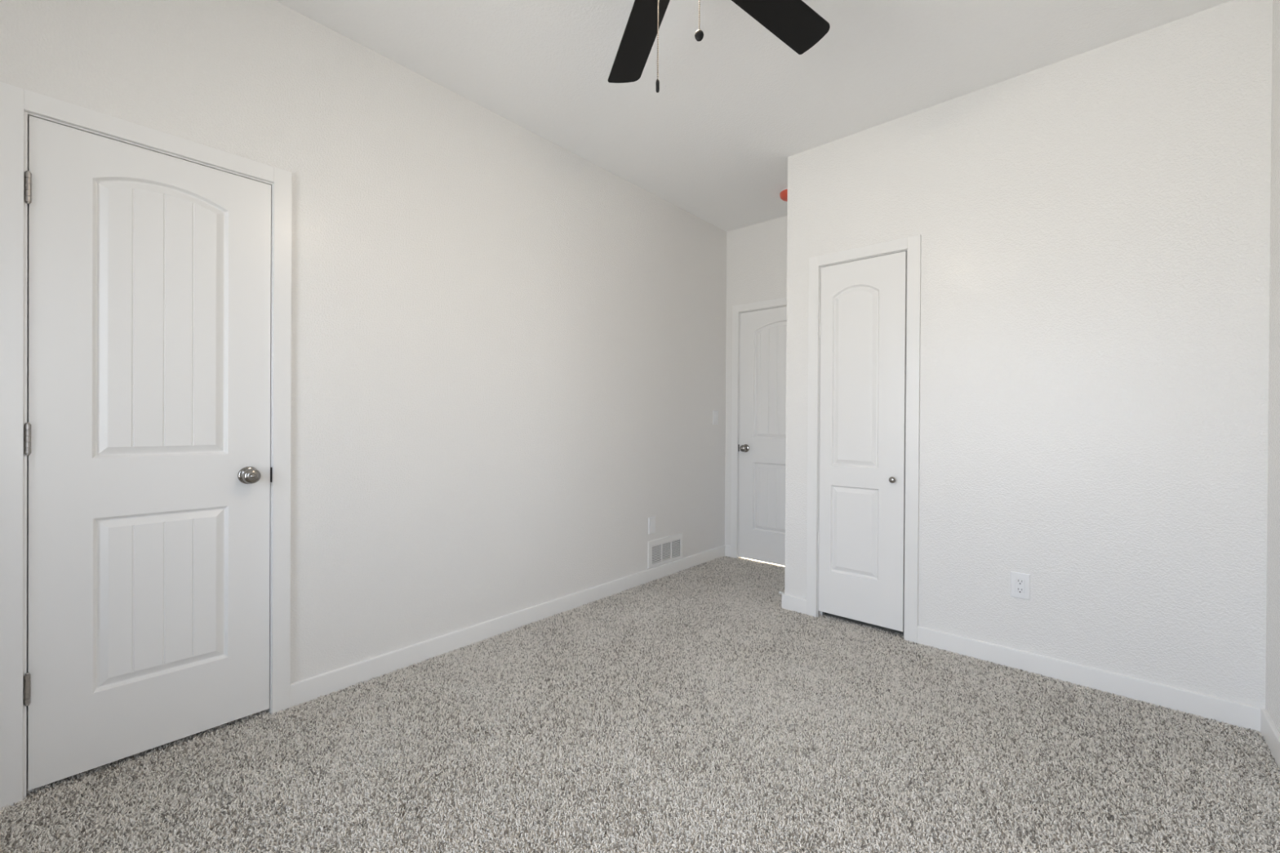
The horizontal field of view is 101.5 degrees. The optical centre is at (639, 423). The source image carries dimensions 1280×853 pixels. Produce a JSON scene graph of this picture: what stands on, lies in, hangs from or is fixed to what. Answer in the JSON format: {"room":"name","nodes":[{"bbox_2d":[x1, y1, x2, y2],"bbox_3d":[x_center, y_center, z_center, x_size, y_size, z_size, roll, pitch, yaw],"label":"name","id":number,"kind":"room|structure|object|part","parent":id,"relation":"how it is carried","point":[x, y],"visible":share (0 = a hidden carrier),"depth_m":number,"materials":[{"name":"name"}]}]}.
{"room":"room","nodes":[
{"label":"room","id":0,"kind":"room"},
{"bbox_2d":[0,0,726,683],"bbox_3d":[-0.980,-0.200,2.633,0.115,2.885,5.281,1,0,41],"label":"wall","id":1,"kind":"structure","parent":0,"point":[508,349],"depth_m":2.52,"materials":[{"name":"white paint"}]},
{"bbox_2d":[0,81,292,809],"bbox_3d":[-1.676,0.069,1.835,0.131,2.124,0.746,1,0,41],"label":"door frame","id":2,"kind":"structure","parent":1,"relation":"attached to","point":[17,104],"depth_m":1.57,"materials":[{"name":"white paint"}]},
{"bbox_3d":[-1.442,0.200,2.047,0.032,0.058,0.010,1,0,41],"label":"strike plate","id":3,"kind":"part","parent":2,"relation":"part of","materials":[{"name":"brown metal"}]},
{"bbox_2d":[23,115,271,791],"bbox_3d":[-1.628,0.092,1.790,0.102,2.032,0.620,1,0,41],"label":"door","id":4,"kind":"structure","parent":1,"relation":"in","point":[147,432],"depth_m":1.76,"materials":[{"name":"white paint"}]},
{"bbox_3d":[-1.458,0.196,1.960,0.064,0.066,0.066,1,0,41],"label":"knob","id":5,"kind":"part","parent":4,"relation":"part of","materials":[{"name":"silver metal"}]},
{"bbox_2d":[289,545,724,707],"bbox_3d":[-0.940,1.086,2.595,0.013,0.093,5.051,1,0,41],"label":"baseboard","id":6,"kind":"structure","parent":1,"relation":"attached to","point":[311,688],"depth_m":2.66,"materials":[{"name":"white paint"}]},
{"bbox_2d":[648,516,655,533],"bbox_3d":[0.087,0.731,3.759,0.008,0.116,0.074,1,0,41],"label":"wall plate","id":7,"kind":"object","parent":1,"relation":"attached to","point":[651,521],"visible":1,"depth_m":3.75,"materials":[{"name":"white plastic"}]},
{"bbox_2d":[647,532,682,568],"bbox_3d":[0.193,0.937,3.881,0.006,0.194,0.410,1,0,41],"label":"air vent","id":8,"kind":"object","parent":1,"relation":"in","point":[660,550],"visible":1,"depth_m":3.87,"materials":[{"name":"white metal"}]},
{"bbox_2d":[712,410,718,424],"bbox_3d":[0.634,-0.048,4.367,0.012,0.116,0.074,1,0,41],"label":"light switch","id":9,"kind":"object","parent":1,"relation":"attached to","point":[715,413],"visible":1,"depth_m":4.36,"materials":[{"name":"white plastic"}]},
{"bbox_2d":[0,556,1279,852],"bbox_3d":[-0.176,1.195,1.885,3.900,0.110,5.226,1,0,41],"label":"floor","id":10,"kind":"structure","parent":0,"point":[825,613],"depth_m":1.68,"materials":[{"name":"grey carpet"}]},
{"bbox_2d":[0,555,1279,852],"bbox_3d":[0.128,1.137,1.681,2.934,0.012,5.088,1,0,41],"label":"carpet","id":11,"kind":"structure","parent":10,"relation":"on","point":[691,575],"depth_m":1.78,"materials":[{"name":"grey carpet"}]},
{"bbox_2d":[274,0,1232,231],"bbox_3d":[0.285,-1.684,2.376,3.900,0.100,6.566,1,0,41],"label":"ceiling","id":12,"kind":"structure","parent":0,"point":[722,127],"depth_m":2.38,"materials":[{"name":"white paint"}]},
{"bbox_2d":[607,0,830,93],"bbox_3d":[0.146,-1.236,1.399,1.239,0.790,1.281,1,0,41],"label":"ceiling fan","id":13,"kind":"object","parent":12,"relation":"hanging from","point":[793,22],"visible":1,"depth_m":1.75,"materials":[{"name":"black wood"}]},
{"bbox_3d":[-0.001,-1.337,1.819,0.127,0.034,0.489,0,0,-16],"label":"blade","id":14,"kind":"part","parent":13,"relation":"part of","materials":[{"name":"black wood"}]},
{"bbox_3d":[0.045,-0.858,1.330,0.009,0.033,0.009,1,0,41],"label":"chain pull","id":15,"kind":"part","parent":13,"relation":"part of","materials":[{"name":"black metal"}]},
{"bbox_3d":[0.046,-1.070,1.329,0.004,0.394,0.004,0,0,19],"label":"pull chain","id":16,"kind":"part","parent":13,"relation":"part of","materials":[{"name":"grey metal"}]},
{"bbox_3d":[0.150,-0.986,1.330,0.024,0.030,0.010,0,0,5],"label":"chain pull","id":17,"kind":"part","parent":13,"relation":"part of","materials":[{"name":"black metal"}]},
{"bbox_3d":[0.151,-1.133,1.329,0.004,0.266,0.004,0,0,-26],"label":"pull chain","id":18,"kind":"part","parent":13,"relation":"part of","materials":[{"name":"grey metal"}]},
{"bbox_3d":[0.432,-1.334,1.674,0.489,0.034,0.127,0,0,-40],"label":"blade","id":19,"kind":"part","parent":13,"relation":"part of","materials":[{"name":"black wood"}]},
{"bbox_2d":[779,187,787,201],"bbox_3d":[1.061,-1.607,3.687,0.148,0.056,0.148,1,0,41],"label":"smoke detector","id":20,"kind":"object","parent":12,"relation":"attached to","point":[784,193],"visible":0.36,"depth_m":3.66,"materials":[{"name":"red plastic"}]},
{"bbox_2d":[724,215,786,546],"bbox_3d":[1.854,-0.187,3.577,2.885,2.885,0.115,1,0,41],"label":"wall","id":21,"kind":"structure","parent":0,"point":[757,254],"depth_m":4.35,"materials":[{"name":"white paint"}]},
{"bbox_2d":[724,545,730,557],"bbox_3d":[0.754,1.089,4.461,0.057,0.093,0.013,1,0,41],"label":"baseboard","id":22,"kind":"structure","parent":21,"relation":"attached to","point":[727,548],"depth_m":4.46,"materials":[{"name":"white paint"}]},
{"bbox_2d":[730,297,786,558],"bbox_3d":[1.153,0.074,4.184,0.894,2.130,0.131,1,0,41],"label":"door frame","id":23,"kind":"structure","parent":21,"relation":"attached to","point":[737,310],"depth_m":4.40,"materials":[{"name":"white paint"}]},
{"bbox_2d":[738,306,786,565],"bbox_3d":[1.114,0.100,4.132,0.770,2.046,0.102,1,0,41],"label":"door","id":24,"kind":"structure","parent":21,"relation":"in","point":[762,354],"depth_m":4.25,"materials":[{"name":"white paint"}]},
{"bbox_3d":[0.860,0.206,4.334,0.066,0.066,0.064,1,0,41],"label":"knob","id":25,"kind":"part","parent":24,"relation":"part of","materials":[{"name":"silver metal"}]},
{"bbox_2d":[784,0,1272,708],"bbox_3d":[1.655,-0.184,2.623,1.920,2.885,0.115,1,0,41],"label":"wall","id":26,"kind":"structure","parent":0,"point":[1093,226],"depth_m":2.27,"materials":[{"name":"white paint"}]},
{"bbox_2d":[817,251,906,631],"bbox_3d":[1.226,0.095,2.927,0.466,2.017,0.068,1,0,41],"label":"door","id":27,"kind":"structure","parent":26,"relation":"in","point":[862,326],"depth_m":2.91,"materials":[{"name":"white paint"}]},
{"bbox_3d":[1.349,0.301,2.795,0.034,0.034,0.033,1,0,41],"label":"cabinet knob","id":28,"kind":"part","parent":27,"relation":"part of","materials":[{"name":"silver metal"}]},
{"bbox_2d":[806,234,920,644],"bbox_3d":[1.263,0.082,2.959,0.600,2.124,0.131,1,0,41],"label":"door frame","id":29,"kind":"structure","parent":26,"relation":"attached to","point":[912,245],"depth_m":2.76,"materials":[{"name":"white paint"}]},
{"bbox_2d":[1010,571,1030,599],"bbox_3d":[1.771,0.756,2.438,0.074,0.119,0.008,1,0,41],"label":"power outlet","id":30,"kind":"object","parent":26,"relation":"attached to","point":[1020,582],"visible":1,"depth_m":2.43,"materials":[{"name":"white plastic"}]},
{"bbox_2d":[1015,577,1024,593],"bbox_3d":[1.770,0.756,2.437,0.032,0.066,0.006,1,0,41],"label":"receptacle","id":31,"kind":"object","parent":30,"relation":"attached to","point":[1020,582],"depth_m":2.44,"materials":[{"name":"white plastic"}]},
{"bbox_2d":[782,593,1265,732],"bbox_3d":[1.601,1.101,2.584,1.933,0.093,0.013,1,0,41],"label":"baseboard","id":32,"kind":"structure","parent":26,"relation":"attached to","point":[1239,714],"depth_m":2.26,"materials":[{"name":"white paint"}]},
{"bbox_2d":[1265,0,1279,733],"bbox_3d":[1.269,-0.179,0.648,0.115,2.885,5.281,1,0,41],"label":"wall","id":33,"kind":"structure","parent":0,"point":[1272,674],"depth_m":1.88,"materials":[{"name":"white paint"}]},
{"bbox_2d":[1260,709,1279,770],"bbox_3d":[0.929,1.105,0.373,0.013,0.093,4.192,1,0,41],"label":"baseboard","id":34,"kind":"structure","parent":33,"relation":"attached to","point":[1268,730],"depth_m":1.83,"materials":[{"name":"white paint"}]}
]}

